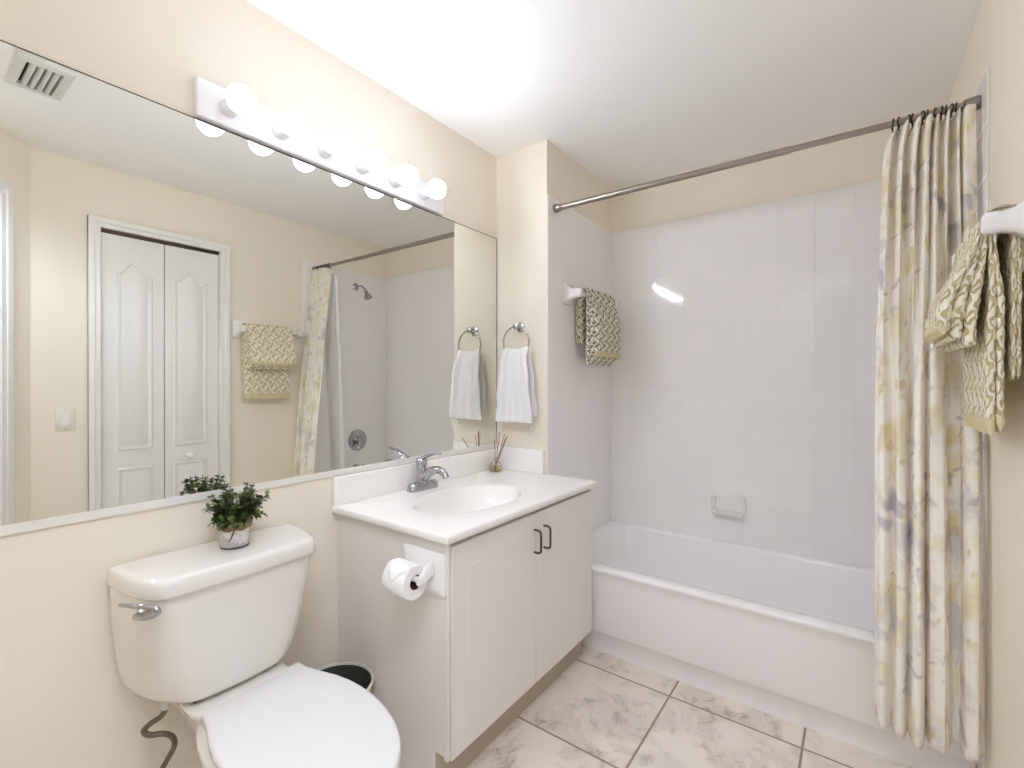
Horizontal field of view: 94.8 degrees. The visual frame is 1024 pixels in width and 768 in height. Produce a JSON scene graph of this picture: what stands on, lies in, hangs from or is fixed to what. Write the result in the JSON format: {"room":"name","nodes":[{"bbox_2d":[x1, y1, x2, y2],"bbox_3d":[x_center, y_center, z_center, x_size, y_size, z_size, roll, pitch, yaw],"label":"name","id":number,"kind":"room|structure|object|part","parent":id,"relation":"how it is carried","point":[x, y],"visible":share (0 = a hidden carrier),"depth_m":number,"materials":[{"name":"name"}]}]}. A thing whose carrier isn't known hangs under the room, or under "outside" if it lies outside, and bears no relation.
{"room":"bathroom","nodes":[
{"label":"bathroom","id":0,"kind":"room"},
{"bbox_2d":[0,0,496,767],"bbox_3d":[-0.604,0.030,1.868,0.120,2.440,3.400,0,0,36],"label":"wall","id":1,"kind":"structure","parent":0,"point":[65,702],"depth_m":1.26,"materials":[{"name":"beige paint"}]},
{"bbox_2d":[0,39,496,535],"bbox_3d":[-0.623,-0.213,1.731,0.007,1.094,1.837,0,0,36],"label":"wall mirror","id":2,"kind":"object","parent":1,"relation":"attached to","point":[190,306],"visible":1,"depth_m":1.35,"materials":[{"name":"clear glass"}]},
{"bbox_2d":[194,75,445,215],"bbox_3d":[-0.558,-0.819,1.699,0.146,0.112,0.990,0,0,36],"label":"vanity light","id":3,"kind":"object","parent":1,"relation":"attached to","point":[236,109],"visible":1,"depth_m":1.57,"materials":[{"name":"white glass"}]},
{"bbox_2d":[219,98,238,117],"bbox_3d":[-0.825,-0.815,1.383,0.041,0.048,0.048,0,0,36],"label":"socket","id":4,"kind":"object","parent":3,"relation":"attached to","point":[225,111],"depth_m":1.38,"materials":[{"name":"white ceramic"}]},
{"bbox_3d":[-0.776,-0.814,1.347,0.082,0.079,0.079,0,0,36],"label":"bulb","id":5,"kind":"part","parent":3,"relation":"part of","materials":[{"name":"white glass"}]},
{"bbox_2d":[272,122,288,139],"bbox_3d":[-0.733,-0.815,1.508,0.041,0.048,0.048,0,0,36],"label":"socket","id":6,"kind":"object","parent":3,"relation":"attached to","point":[277,132],"depth_m":1.50,"materials":[{"name":"white ceramic"}]},
{"bbox_3d":[-0.684,-0.815,1.472,0.082,0.079,0.079,0,0,36],"label":"bulb","id":7,"kind":"part","parent":3,"relation":"part of","materials":[{"name":"white glass"}]},
{"bbox_2d":[317,142,332,157],"bbox_3d":[-0.642,-0.815,1.633,0.041,0.048,0.048,0,0,36],"label":"socket","id":8,"kind":"object","parent":3,"relation":"attached to","point":[322,151],"depth_m":1.62,"materials":[{"name":"white ceramic"}]},
{"bbox_3d":[-0.593,-0.815,1.597,0.082,0.079,0.079,0,0,36],"label":"bulb","id":9,"kind":"part","parent":3,"relation":"part of","materials":[{"name":"white glass"}]},
{"bbox_2d":[356,159,369,173],"bbox_3d":[-0.550,-0.816,1.758,0.041,0.048,0.048,0,0,36],"label":"socket","id":10,"kind":"object","parent":3,"relation":"attached to","point":[361,168],"depth_m":1.75,"materials":[{"name":"white ceramic"}]},
{"bbox_3d":[-0.501,-0.815,1.722,0.082,0.079,0.079,0,0,36],"label":"bulb","id":11,"kind":"part","parent":3,"relation":"part of","materials":[{"name":"white glass"}]},
{"bbox_2d":[389,174,401,187],"bbox_3d":[-0.459,-0.816,1.883,0.041,0.048,0.048,0,0,36],"label":"socket","id":12,"kind":"object","parent":3,"relation":"attached to","point":[394,182],"depth_m":1.87,"materials":[{"name":"white ceramic"}]},
{"bbox_3d":[-0.410,-0.816,1.847,0.082,0.079,0.079,0,0,36],"label":"bulb","id":13,"kind":"part","parent":3,"relation":"part of","materials":[{"name":"white glass"}]},
{"bbox_2d":[418,187,429,199],"bbox_3d":[-0.367,-0.816,2.009,0.041,0.048,0.048,0,0,36],"label":"socket","id":14,"kind":"object","parent":3,"relation":"attached to","point":[423,194],"depth_m":2.00,"materials":[{"name":"white ceramic"}]},
{"bbox_3d":[-0.318,-0.816,1.972,0.082,0.079,0.079,0,0,36],"label":"bulb","id":15,"kind":"part","parent":3,"relation":"part of","materials":[{"name":"white glass"}]},
{"bbox_2d":[333,447,496,505],"bbox_3d":[-0.359,0.387,2.084,0.020,0.105,0.961,0,0,36],"label":"backsplash","id":16,"kind":"structure","parent":1,"relation":"attached to","point":[353,487],"depth_m":1.91,"materials":[{"name":"white stone"}]},
{"bbox_2d":[496,140,611,530],"bbox_3d":[0.311,0.028,2.748,0.317,2.440,0.900,0,0,36],"label":"wall","id":17,"kind":"structure","parent":0,"point":[539,249],"depth_m":2.43,"materials":[{"name":"beige paint"}]},
{"bbox_2d":[503,322,529,348],"bbox_3d":[0.030,-0.220,2.360,0.165,0.186,0.056,0,0,36],"label":"towel ring","id":18,"kind":"object","parent":17,"relation":"attached to","point":[520,327],"visible":0.87,"depth_m":2.36,"materials":[{"name":"silver metal"}]},
{"bbox_2d":[495,347,536,429],"bbox_3d":[0.016,0.018,2.338,0.227,0.410,0.070,0,0,36],"label":"hand towel","id":19,"kind":"object","parent":18,"relation":"hanging from","point":[515,394],"visible":1,"depth_m":2.32,"materials":[{"name":"white fabric"}]},
{"bbox_3d":[0.030,-0.287,2.360,0.052,0.052,0.056,0,0,36],"label":"post","id":20,"kind":"part","parent":18,"relation":"part of","materials":[{"name":"silver metal"}]},
{"bbox_2d":[562,282,618,308],"bbox_3d":[0.452,-0.466,2.593,0.090,0.110,0.535,0,0,36],"label":"towel bar","id":21,"kind":"object","parent":17,"relation":"attached to","point":[569,293],"visible":0.61,"depth_m":2.40,"materials":[{"name":"white ceramic"}]},
{"bbox_3d":[0.320,-0.466,2.412,0.090,0.110,0.085,0,0,36],"label":"post","id":22,"kind":"part","parent":21,"relation":"part of","materials":[{"name":"white ceramic"}]},
{"bbox_2d":[576,288,620,365],"bbox_3d":[0.477,-0.304,2.576,0.134,0.407,0.308,0,0,36],"label":"washcloth","id":23,"kind":"object","parent":21,"relation":"hanging from","point":[598,327],"visible":0.97,"depth_m":2.48,"materials":[{"name":"beige fabric"}]},
{"bbox_2d":[246,0,981,189],"bbox_3d":[0.246,-1.216,1.243,2.220,0.060,3.400,0,0,36],"label":"ceiling","id":24,"kind":"structure","parent":0,"point":[633,92],"depth_m":1.75,"materials":[{"name":"white paint"}]},
{"bbox_2d":[466,645,912,767],"bbox_3d":[0.369,1.286,0.664,3.120,0.060,4.200,0,0,36],"label":"floor","id":25,"kind":"structure","parent":0,"point":[604,710],"depth_m":1.69,"materials":[{"name":"tile"}]},
{"bbox_2d":[106,523,400,767],"bbox_3d":[-0.585,0.855,1.151,0.738,0.793,0.493,0,0,36],"label":"toilet","id":26,"kind":"object","parent":25,"relation":"on","point":[205,630],"visible":1,"depth_m":1.17,"materials":[{"name":"white ceramic"}]},
{"bbox_3d":[-0.848,0.520,1.079,0.108,0.046,0.042,0,0,6],"label":"flush lever","id":27,"kind":"part","parent":26,"relation":"part of","materials":[{"name":"silver metal"}]},
{"bbox_2d":[141,702,177,767],"bbox_3d":[-0.929,0.946,1.221,0.123,0.297,0.072,0,0,36],"label":"supply hose","id":28,"kind":"object","parent":26,"relation":"attached to","point":[145,733],"visible":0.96,"depth_m":1.20,"materials":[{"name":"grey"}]},
{"bbox_3d":[-0.787,0.650,1.307,0.211,0.300,0.472,0,0,36],"label":"tank","id":29,"kind":"part","parent":26,"relation":"part of","materials":[{"name":"white ceramic"}]},
{"bbox_3d":[-0.784,0.481,1.305,0.232,0.046,0.480,0,0,36],"label":"tank lid","id":30,"kind":"part","parent":26,"relation":"part of","materials":[{"name":"white ceramic"}]},
{"bbox_2d":[203,481,270,549],"bbox_3d":[-0.777,0.369,1.337,0.168,0.175,0.162,0,0,18],"label":"potted plant","id":31,"kind":"object","parent":26,"relation":"on","point":[234,521],"visible":1,"depth_m":1.30,"materials":[{"name":"plant"}]},
{"bbox_3d":[-0.784,0.423,1.332,0.080,0.069,0.080,0,0,36],"label":"pot","id":32,"kind":"part","parent":31,"relation":"part of","materials":[{"name":"ceramic"}]},
{"bbox_3d":[-0.488,0.822,1.119,0.543,0.024,0.344,0,0,36],"label":"seat lid","id":33,"kind":"part","parent":26,"relation":"part of","materials":[{"name":"white plastic"}]},
{"bbox_2d":[316,662,373,692],"bbox_3d":[-0.568,1.106,1.512,0.238,0.288,0.238,0,0,36],"label":"waste bin","id":34,"kind":"object","parent":25,"relation":"on","point":[360,674],"visible":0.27,"depth_m":1.61,"materials":[{"name":"white"}]},
{"bbox_2d":[338,490,591,767],"bbox_3d":[-0.123,0.859,1.924,0.593,0.784,0.937,0,0,36],"label":"vanity cabinet","id":35,"kind":"object","parent":25,"relation":"on","point":[452,672],"visible":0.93,"depth_m":1.58,"materials":[{"name":"white paint"}]},
{"bbox_2d":[403,543,446,597],"bbox_3d":[-0.292,0.570,1.417,0.186,0.130,0.079,0,0,36],"label":"toilet paper holder","id":36,"kind":"object","parent":35,"relation":"attached to","point":[434,573],"visible":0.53,"depth_m":1.40,"materials":[{"name":"white ceramic"}]},
{"bbox_2d":[382,558,426,600],"bbox_3d":[-0.318,0.578,1.397,0.094,0.101,0.102,0,0,36],"label":"toilet paper roll","id":37,"kind":"object","parent":36,"relation":"on","point":[398,573],"visible":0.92,"depth_m":1.37,"materials":[{"name":"white paper"}]},
{"bbox_3d":[-0.252,0.555,1.386,0.018,0.069,0.068,0,0,36],"label":"arm","id":38,"kind":"part","parent":36,"relation":"part of","materials":[{"name":"white ceramic"}]},
{"bbox_2d":[332,445,595,544],"bbox_3d":[-0.135,0.451,1.920,0.578,0.257,0.962,0,0,36],"label":"countertop","id":39,"kind":"structure","parent":35,"relation":"on","point":[474,499],"depth_m":1.89,"materials":[{"name":"white stone"}]},
{"bbox_2d":[407,453,448,492],"bbox_3d":[-0.327,0.361,1.936,0.178,0.158,0.158,0,0,36],"label":"faucet","id":40,"kind":"object","parent":39,"relation":"on","point":[423,482],"visible":1,"depth_m":1.94,"materials":[{"name":"silver metal"}]},
{"bbox_3d":[-0.339,0.302,1.947,0.108,0.041,0.030,0,0,36],"label":"lever","id":41,"kind":"part","parent":40,"relation":"part of","materials":[{"name":"silver metal"}]},
{"bbox_3d":[-0.318,0.372,1.929,0.155,0.074,0.042,0,0,36],"label":"spout","id":42,"kind":"part","parent":40,"relation":"part of","materials":[{"name":"silver metal"}]},
{"bbox_2d":[490,432,507,471],"bbox_3d":[-0.080,0.340,2.361,0.081,0.198,0.130,0,0,36],"label":"reed diffuser","id":43,"kind":"object","parent":39,"relation":"on","point":[495,466],"visible":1,"depth_m":2.36,"materials":[{"name":"clear glass"}]},
{"bbox_2d":[490,458,501,471],"bbox_3d":[-0.082,0.407,2.377,0.060,0.064,0.060,0,0,36],"label":"bottle","id":44,"kind":"object","parent":43,"relation":"attached to","point":[495,466],"depth_m":2.35,"materials":[{"name":"clear glass"}]},
{"bbox_3d":[-0.052,0.807,1.592,0.018,0.642,0.456,0,0,36],"label":"door","id":45,"kind":"part","parent":35,"relation":"part of","materials":[{"name":"white paint"}]},
{"bbox_3d":[-0.047,0.808,1.581,0.002,0.497,0.306,0,0,36],"label":"raised panel","id":46,"kind":"part","parent":35,"relation":"part of","materials":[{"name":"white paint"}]},
{"bbox_3d":[0.097,0.588,1.750,0.034,0.092,0.009,0,0,36],"label":"handle","id":47,"kind":"part","parent":35,"relation":"part of","materials":[{"name":"grey metal"}]},
{"bbox_3d":[0.136,0.587,1.804,0.034,0.092,0.009,0,0,36],"label":"handle","id":48,"kind":"part","parent":35,"relation":"part of","materials":[{"name":"grey metal"}]},
{"bbox_3d":[0.221,0.806,1.965,0.018,0.642,0.460,0,0,36],"label":"door","id":49,"kind":"part","parent":35,"relation":"part of","materials":[{"name":"white paint"}]},
{"bbox_3d":[0.228,0.807,1.958,0.002,0.497,0.300,0,0,36],"label":"raised panel","id":50,"kind":"part","parent":35,"relation":"part of","materials":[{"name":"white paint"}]},
{"bbox_2d":[582,520,975,767],"bbox_3d":[1.006,1.045,2.150,1.515,0.413,0.736,0,0,36],"label":"bathtub","id":51,"kind":"object","parent":25,"relation":"on","point":[790,637],"visible":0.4,"depth_m":1.96,"materials":[{"name":"white ceramic"}]},
{"bbox_2d":[611,104,947,568],"bbox_3d":[1.319,0.031,2.471,1.649,2.440,0.155,0,0,36],"label":"wall","id":52,"kind":"structure","parent":0,"point":[747,295],"depth_m":2.42,"materials":[{"name":"white tile"}]},
{"bbox_2d":[711,492,745,518],"bbox_3d":[1.131,0.643,2.473,0.168,0.122,0.066,0,0,36],"label":"soap dish","id":53,"kind":"object","parent":52,"relation":"attached to","point":[722,504],"visible":1,"depth_m":2.48,"materials":[{"name":"white ceramic"}]},
{"bbox_2d":[712,509,742,517],"bbox_3d":[1.130,0.682,2.472,0.150,0.030,0.062,0,0,36],"label":"tray","id":54,"kind":"object","parent":53,"relation":"on","point":[734,513],"depth_m":2.46,"materials":[{"name":"white ceramic"}]},
{"bbox_2d":[948,0,1023,767],"bbox_3d":[1.244,0.036,1.080,0.126,2.440,2.490,0,0,36],"label":"wall","id":55,"kind":"structure","parent":0,"point":[992,65],"depth_m":1.23,"materials":[{"name":"beige paint"}]},
{"bbox_2d":[553,95,980,212],"bbox_3d":[0.825,-0.869,1.893,1.515,0.043,0.043,0,0,36],"label":"shower rod","id":56,"kind":"object","parent":55,"relation":"attached to","point":[976,99],"visible":0.93,"depth_m":1.80,"materials":[{"name":"silver metal"}]},
{"bbox_2d":[897,117,900,130],"bbox_3d":[1.283,-0.861,1.559,0.034,0.046,0.007,0,0,-37],"label":"curtain hook","id":57,"kind":"object","parent":56,"relation":"hanging from","point":[898,118],"visible":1,"depth_m":1.55,"materials":[{"name":"brown metal"}]},
{"bbox_2d":[940,106,943,120],"bbox_3d":[1.365,-0.861,1.498,0.007,0.046,0.034,0,0,25],"label":"curtain hook","id":58,"kind":"object","parent":56,"relation":"hanging from","point":[942,107],"visible":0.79,"depth_m":1.49,"materials":[{"name":"brown metal"}]},
{"bbox_2d":[950,103,953,117],"bbox_3d":[1.384,-0.861,1.484,0.007,0.046,0.034,0,0,19],"label":"curtain hook","id":59,"kind":"object","parent":56,"relation":"hanging from","point":[951,103],"visible":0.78,"depth_m":1.48,"materials":[{"name":"brown metal"}]},
{"bbox_2d":[951,200,1023,267],"bbox_3d":[1.201,-0.357,1.188,0.086,0.110,0.480,0,0,36],"label":"towel bar","id":60,"kind":"object","parent":55,"relation":"attached to","point":[1010,220],"visible":0.51,"depth_m":1.02,"materials":[{"name":"white ceramic"}]},
{"bbox_3d":[1.317,-0.357,1.347,0.086,0.110,0.085,0,0,36],"label":"post","id":61,"kind":"part","parent":60,"relation":"part of","materials":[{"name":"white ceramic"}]},
{"bbox_2d":[923,204,1023,352],"bbox_3d":[1.157,-0.243,1.191,0.153,0.313,0.325,0,0,36],"label":"hand towel","id":62,"kind":"object","parent":60,"relation":"hanging from","point":[952,316],"visible":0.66,"depth_m":1.09,"materials":[{"name":"beige fabric"}]},
{"bbox_2d":[963,234,1022,434],"bbox_3d":[1.177,-0.134,1.162,0.056,0.496,0.317,0,0,36],"label":"bath towel","id":63,"kind":"object","parent":60,"relation":"hanging from","point":[996,357],"visible":0.74,"depth_m":1.05,"materials":[{"name":"beige fabric"}]},
{"bbox_3d":[1.084,-0.356,1.028,0.086,0.110,0.085,0,0,36],"label":"post","id":64,"kind":"part","parent":60,"relation":"part of","materials":[{"name":"white ceramic"}]},
{"label":"curtain hook","id":65,"kind":"object","parent":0,"visible":0},
{"bbox_2d":[874,104,983,763],"bbox_3d":[1.281,0.109,1.454,0.260,1.924,0.240,0,0,36],"label":"shower curtain","id":66,"kind":"object","parent":65,"relation":"hanging from","point":[929,646],"visible":0.91,"depth_m":1.43,"materials":[{"name":"fabric"}]}
]}

